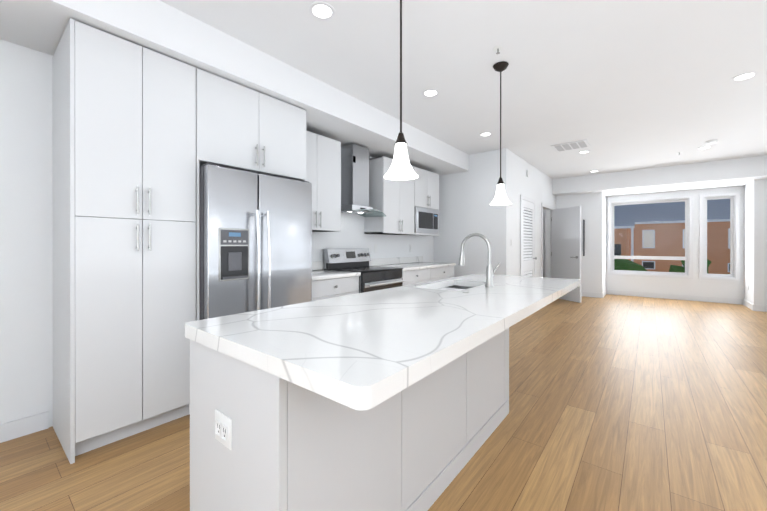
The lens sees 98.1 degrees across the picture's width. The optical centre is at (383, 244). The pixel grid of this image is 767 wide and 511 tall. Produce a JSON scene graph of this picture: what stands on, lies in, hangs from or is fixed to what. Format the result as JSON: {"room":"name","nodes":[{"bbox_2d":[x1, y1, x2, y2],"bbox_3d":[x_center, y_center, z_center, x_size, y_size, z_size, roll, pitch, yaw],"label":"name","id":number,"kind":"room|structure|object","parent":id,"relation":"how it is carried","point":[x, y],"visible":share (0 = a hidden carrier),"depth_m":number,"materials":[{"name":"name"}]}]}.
{"room":"kitchen","nodes":[
{"label":"kitchen","id":0,"kind":"room"},
{"bbox_2d":[0,39,433,426],"bbox_3d":[-1.635,-0.167,3.049,0.120,2.760,8.250,0,0,39],"label":"wall","id":1,"kind":"structure","parent":0,"point":[26,346],"depth_m":2.14,"materials":[{"name":"paint"}]},
{"bbox_2d":[0,411,48,442],"bbox_3d":[-3.150,1.160,1.048,0.014,0.110,2.970,0,0,39],"label":"baseboard","id":2,"kind":"structure","parent":1,"relation":"attached to","point":[14,429],"depth_m":2.12,"materials":[{"name":"paint"}]},
{"bbox_2d":[306,131,413,234],"bbox_3d":[-0.352,-0.673,4.252,0.377,1.030,2.245,0,0,39],"label":"upper cabinets","id":3,"kind":"object","parent":1,"relation":"attached to","point":[323,165],"depth_m":3.83,"materials":[{"name":"grey wood"}]},
{"bbox_2d":[341,143,385,216],"bbox_3d":[-0.318,-0.807,4.197,0.498,0.862,0.766,0,0,39],"label":"range hood","id":4,"kind":"object","parent":1,"relation":"attached to","point":[354,178],"visible":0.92,"depth_m":4.14,"materials":[{"name":"silver metal"}]},
{"bbox_2d":[374,244,411,252],"bbox_3d":[0.174,0.051,5.207,0.007,0.120,0.990,0,0,39],"label":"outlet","id":5,"kind":"object","parent":1,"relation":"attached to","point":[375,248],"visible":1,"depth_m":4.86,"materials":[{"name":"white plastic"}]},
{"bbox_2d":[369,256,422,263],"bbox_3d":[0.214,0.246,5.247,0.020,0.099,1.528,0,0,39],"label":"backsplash","id":6,"kind":"structure","parent":1,"relation":"attached to","point":[417,259],"depth_m":5.28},
{"bbox_2d":[412,167,438,235],"bbox_3d":[0.586,-0.675,5.425,0.377,1.030,0.754,0,0,39],"label":"upper cabinet","id":7,"kind":"object","parent":1,"relation":"attached to","point":[426,202],"visible":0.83,"depth_m":5.29,"materials":[{"name":"grey wood"}]},
{"bbox_2d":[0,0,468,174],"bbox_3d":[-1.314,-1.407,2.792,0.700,0.280,8.050,0,0,39],"label":"soffit","id":8,"kind":"structure","parent":0,"point":[165,29],"depth_m":2.46,"materials":[{"name":"paint"}]},
{"bbox_2d":[0,294,766,510],"bbox_3d":[1.903,1.263,3.135,5.700,0.100,13.000,0,0,39],"label":"floor","id":9,"kind":"structure","parent":0,"point":[625,403],"depth_m":2.10,"materials":[{"name":"brown wood"}]},
{"bbox_2d":[52,18,195,463],"bbox_3d":[-1.755,-0.021,2.277,0.652,2.468,0.653,0,0,39],"label":"pantry cabinet","id":10,"kind":"object","parent":9,"relation":"on","point":[124,209],"visible":0.94,"depth_m":2.04,"materials":[{"name":"grey wood"}]},
{"bbox_2d":[196,68,305,320],"bbox_3d":[-1.248,-0.021,2.911,0.652,2.468,0.962,0,0,39],"label":"tall cabinet","id":11,"kind":"object","parent":9,"relation":"on","point":[240,127],"visible":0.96,"depth_m":2.63,"materials":[{"name":"grey wood"}]},
{"bbox_2d":[199,163,311,319],"bbox_3d":[-1.171,0.313,2.850,0.794,1.775,0.914,0,0,39],"label":"fridge","id":12,"kind":"object","parent":9,"relation":"on","point":[255,241],"visible":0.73,"depth_m":2.54,"materials":[{"name":"grey metal"}]},
{"bbox_2d":[312,261,360,300],"bbox_3d":[-0.723,0.705,3.572,0.648,1.014,0.719,0,0,39],"label":"base cabinet","id":13,"kind":"object","parent":9,"relation":"on","point":[326,284],"visible":0.29,"depth_m":3.43,"materials":[{"name":"grey wood"}]},
{"bbox_2d":[185,326,510,510],"bbox_3d":[0.080,0.782,1.844,0.594,0.863,1.932,0,0,39],"label":"kitchen island","id":14,"kind":"object","parent":9,"relation":"on","point":[393,399],"depth_m":1.18,"materials":[{"name":"wood"}]},
{"bbox_2d":[185,274,579,413],"bbox_3d":[0.465,0.325,2.081,0.940,0.050,2.800,0,0,39],"label":"island countertop","id":15,"kind":"structure","parent":14,"relation":"on","point":[358,352],"depth_m":1.17,"materials":[{"name":"white stone"}]},
{"bbox_2d":[433,282,464,289],"bbox_3d":[0.545,0.431,2.517,0.374,0.188,0.684,0,0,39],"label":"sink","id":16,"kind":"object","parent":15,"relation":"in","point":[456,285],"depth_m":2.76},
{"bbox_2d":[458,233,499,286],"bbox_3d":[0.702,0.104,2.459,0.294,0.388,0.106,0,0,39],"label":"faucet","id":17,"kind":"object","parent":15,"relation":"on","point":[490,271],"visible":1,"depth_m":2.38,"materials":[{"name":"silver metal"}]},
{"bbox_2d":[324,248,404,292],"bbox_3d":[-0.215,0.629,4.119,0.706,1.165,0.762,0,0,39],"label":"range","id":18,"kind":"object","parent":9,"relation":"on","point":[373,278],"visible":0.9,"depth_m":4.06,"materials":[{"name":"silver metal"}]},
{"bbox_2d":[401,268,432,285],"bbox_3d":[0.209,0.774,4.762,0.618,0.874,0.764,0,0,39],"label":"base cabinet","id":19,"kind":"object","parent":9,"relation":"on","point":[422,275],"depth_m":4.61,"materials":[{"name":"grey wood"}]},
{"bbox_2d":[369,260,452,271],"bbox_3d":[0.458,0.316,5.052,0.643,0.039,1.528,0,0,39],"label":"countertop","id":20,"kind":"structure","parent":19,"relation":"on","point":[406,267],"depth_m":4.82,"materials":[{"name":"white stone"}]},
{"bbox_2d":[433,264,455,280],"bbox_3d":[0.686,0.773,5.359,0.618,0.874,0.764,0,0,39],"label":"base cabinet","id":21,"kind":"object","parent":9,"relation":"on","point":[438,273],"depth_m":5.15,"materials":[{"name":"grey wood"}]},
{"bbox_2d":[160,0,766,178],"bbox_3d":[1.903,-1.597,3.132,5.700,0.100,13.000,0,0,39],"label":"ceiling","id":22,"kind":"structure","parent":0,"point":[623,85],"depth_m":2.90,"materials":[{"name":"paint"}]},
{"bbox_2d":[309,2,334,19],"bbox_3d":[-0.405,-1.543,2.199,0.170,0.006,0.170,0,0,39],"label":"recessed light","id":23,"kind":"object","parent":22,"relation":"in","point":[321,10],"visible":1,"depth_m":2.19,"materials":[{"name":"plastic"}]},
{"bbox_2d":[384,0,417,179],"bbox_3d":[0.090,-0.947,1.714,0.180,1.191,0.180,0,0,39],"label":"pendant light","id":24,"kind":"object","parent":22,"relation":"hanging from","point":[400,168],"visible":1,"depth_m":1.70,"materials":[{"name":"white glass"}]},
{"bbox_2d":[422,89,438,96],"bbox_3d":[0.480,-1.544,3.386,0.170,0.006,0.170,0,0,39],"label":"recessed light","id":25,"kind":"object","parent":22,"relation":"in","point":[430,92],"visible":1,"depth_m":3.39,"materials":[{"name":"paint"}]},
{"bbox_2d":[479,132,491,135],"bbox_3d":[1.427,-1.546,4.652,0.170,0.006,0.170,0,0,39],"label":"recessed light","id":26,"kind":"object","parent":22,"relation":"in","point":[486,134],"visible":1,"depth_m":4.65,"materials":[{"name":"paint"}]},
{"bbox_2d":[493,45,502,53],"bbox_3d":[0.900,-1.525,2.615,0.074,0.041,0.074,0,0,39],"label":"sprinkler","id":27,"kind":"object","parent":22,"relation":"attached to","point":[497,48],"visible":1,"depth_m":2.61,"materials":[{"name":"white plastic"}]},
{"bbox_2d":[490,61,511,204],"bbox_3d":[1.008,-0.948,2.862,0.180,1.191,0.180,0,0,39],"label":"pendant light","id":28,"kind":"object","parent":22,"relation":"hanging from","point":[500,198],"visible":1,"depth_m":2.84,"materials":[{"name":"white glass"}]},
{"bbox_2d":[551,139,590,151],"bbox_3d":[2.925,-1.542,5.196,0.480,0.012,0.420,0,0,39],"label":"ceiling vent","id":29,"kind":"object","parent":22,"relation":"in","point":[571,145],"visible":0.98,"depth_m":5.18,"materials":[{"name":"metal"}]},
{"bbox_2d":[705,140,716,143],"bbox_3d":[4.893,-1.531,4.967,0.130,0.034,0.130,0,0,39],"label":"smoke detector","id":30,"kind":"object","parent":22,"relation":"attached to","point":[711,142],"visible":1,"depth_m":4.93,"materials":[{"name":"white plastic"}]},
{"bbox_2d":[731,72,757,80],"bbox_3d":[3.313,-1.544,3.055,0.170,0.006,0.170,0,0,39],"label":"recessed light","id":31,"kind":"object","parent":22,"relation":"in","point":[743,76],"visible":1,"depth_m":3.05,"materials":[{"name":"paint"}]},
{"bbox_2d":[434,148,508,276],"bbox_3d":[1.482,-0.170,5.787,1.330,2.760,0.120,0,0,39],"label":"wall","id":32,"kind":"structure","parent":0,"point":[466,198],"depth_m":5.65,"materials":[{"name":"paint"}]},
{"bbox_2d":[509,150,555,277],"bbox_3d":[3.095,-0.171,6.835,0.120,2.760,3.530,0,0,39],"label":"wall","id":33,"kind":"structure","parent":0,"point":[536,185],"depth_m":6.35,"materials":[{"name":"paint"}]},
{"bbox_2d":[520,195,536,276],"bbox_3d":[2.739,0.160,6.229,0.077,2.100,0.940,0,0,39],"label":"louvered door","id":34,"kind":"structure","parent":33,"relation":"in","point":[528,258],"depth_m":6.21,"materials":[{"name":"paint"}]},
{"bbox_2d":[541,203,551,276],"bbox_3d":[3.640,0.159,7.404,0.018,2.100,0.940,0,0,39],"label":"door frame","id":35,"kind":"structure","parent":33,"relation":"attached to","point":[545,206],"depth_m":7.05,"materials":[{"name":"paint"}]},
{"bbox_2d":[551,206,580,302],"bbox_3d":[3.965,0.195,7.295,0.103,2.012,0.794,0,0,-15],"label":"open door","id":36,"kind":"structure","parent":33,"relation":"in","point":[565,243],"depth_m":7.23,"materials":[{"name":"paint"}]},
{"bbox_2d":[543,209,544,276],"bbox_3d":[3.693,-0.173,8.552,1.090,2.760,0.100,0,0,39],"label":"wall","id":37,"kind":"structure","parent":0,"point":[543,243],"depth_m":8.25,"materials":[{"name":"paint"}]},
{"bbox_2d":[556,192,602,292],"bbox_3d":[4.605,0.003,7.964,1.070,2.410,0.120,0,0,39],"label":"wall","id":38,"kind":"structure","parent":0,"point":[591,204],"depth_m":7.73,"materials":[{"name":"paint"}]},
{"bbox_2d":[583,220,584,255],"bbox_3d":[4.691,-0.167,7.787,0.035,0.850,0.045,0,0,39],"label":"bar","id":39,"kind":"object","parent":38,"relation":"attached to","point":[583,237],"visible":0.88,"depth_m":7.77,"materials":[{"name":"grey metal"}]},
{"bbox_2d":[581,292,603,297],"bbox_3d":[4.616,1.153,7.871,0.964,0.110,0.014,0,0,39],"label":"baseboard","id":40,"kind":"structure","parent":38,"relation":"attached to","point":[586,294],"depth_m":7.69,"materials":[{"name":"paint"}]},
{"bbox_2d":[603,194,605,291],"bbox_3d":[5.226,0.003,7.979,0.120,2.410,0.680,0,0,39],"label":"wall","id":41,"kind":"structure","parent":0,"point":[604,242],"depth_m":7.96,"materials":[{"name":"paint"}]},
{"bbox_2d":[553,155,766,195],"bbox_3d":[5.919,-1.376,7.091,3.970,0.350,1.200,0,0,39],"label":"ceiling","id":42,"kind":"structure","parent":0,"point":[729,173],"depth_m":6.69,"materials":[{"name":"paint"}]},
{"bbox_2d":[606,186,743,298],"bbox_3d":[6.446,0.003,7.536,2.580,2.410,0.150,0,0,39],"label":"wall","id":43,"kind":"structure","parent":0,"point":[695,286],"depth_m":7.22,"materials":[{"name":"paint"}]},
{"bbox_2d":[608,195,692,278],"bbox_3d":[6.158,-0.177,7.752,1.540,1.830,0.172,0,0,39],"label":"window","id":44,"kind":"structure","parent":43,"relation":"in","point":[688,223],"depth_m":7.62,"materials":[{"name":"paint"}]},
{"bbox_2d":[607,290,742,304],"bbox_3d":[6.394,1.153,7.473,2.340,0.110,0.014,0,0,39],"label":"baseboard","id":45,"kind":"structure","parent":43,"relation":"attached to","point":[614,292],"depth_m":7.36,"materials":[{"name":"paint"}]},
{"bbox_2d":[699,191,739,280],"bbox_3d":[7.072,-0.176,7.021,0.600,1.830,0.172,0,0,39],"label":"window","id":46,"kind":"structure","parent":43,"relation":"in","point":[734,229],"depth_m":6.92,"materials":[{"name":"paint"}]},
{"bbox_2d":[744,181,751,302],"bbox_3d":[7.147,0.004,6.444,0.120,2.410,0.680,0,0,39],"label":"wall","id":47,"kind":"structure","parent":0,"point":[748,236],"depth_m":6.46,"materials":[{"name":"paint"}]},
{"bbox_2d":[743,299,754,310],"bbox_3d":[7.047,1.154,6.426,0.014,0.110,0.794,0,0,39],"label":"baseboard","id":48,"kind":"structure","parent":47,"relation":"attached to","point":[746,303],"depth_m":6.33,"materials":[{"name":"paint"}]},
{"bbox_2d":[752,179,766,305],"bbox_3d":[7.116,0.005,5.956,0.680,2.410,0.120,0,0,39],"label":"wall","id":49,"kind":"structure","parent":0,"point":[759,241],"depth_m":6.08,"materials":[{"name":"paint"}]},
{"bbox_2d":[755,305,766,311],"bbox_3d":[7.078,1.155,5.902,0.630,0.110,0.014,0,0,39],"label":"baseboard","id":50,"kind":"structure","parent":49,"relation":"attached to","point":[762,308],"depth_m":6.05,"materials":[{"name":"paint"}]},
{"bbox_3d":[21.662,-6.650,16.074,100.000,32.300,31.700,0,0,39],"label":"ground","id":51,"kind":"structure","parent":0,"visible":0},
{"bbox_2d":[614,259,710,273],"bbox_3d":[12.531,4.698,13.967,8.818,9.008,4.377,0,0,39],"label":"trees","id":52,"kind":"object","parent":51,"relation":"on","point":[625,264],"depth_m":13.96,"materials":[{"name":"green plant"}]},
{"bbox_2d":[614,199,729,273],"bbox_3d":[21.972,0.885,21.274,48.000,16.620,13.200,0,0,39],"label":"building","id":53,"kind":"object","parent":51,"relation":"on","point":[658,212],"depth_m":20.34,"materials":[{"name":"brick"}]}
]}

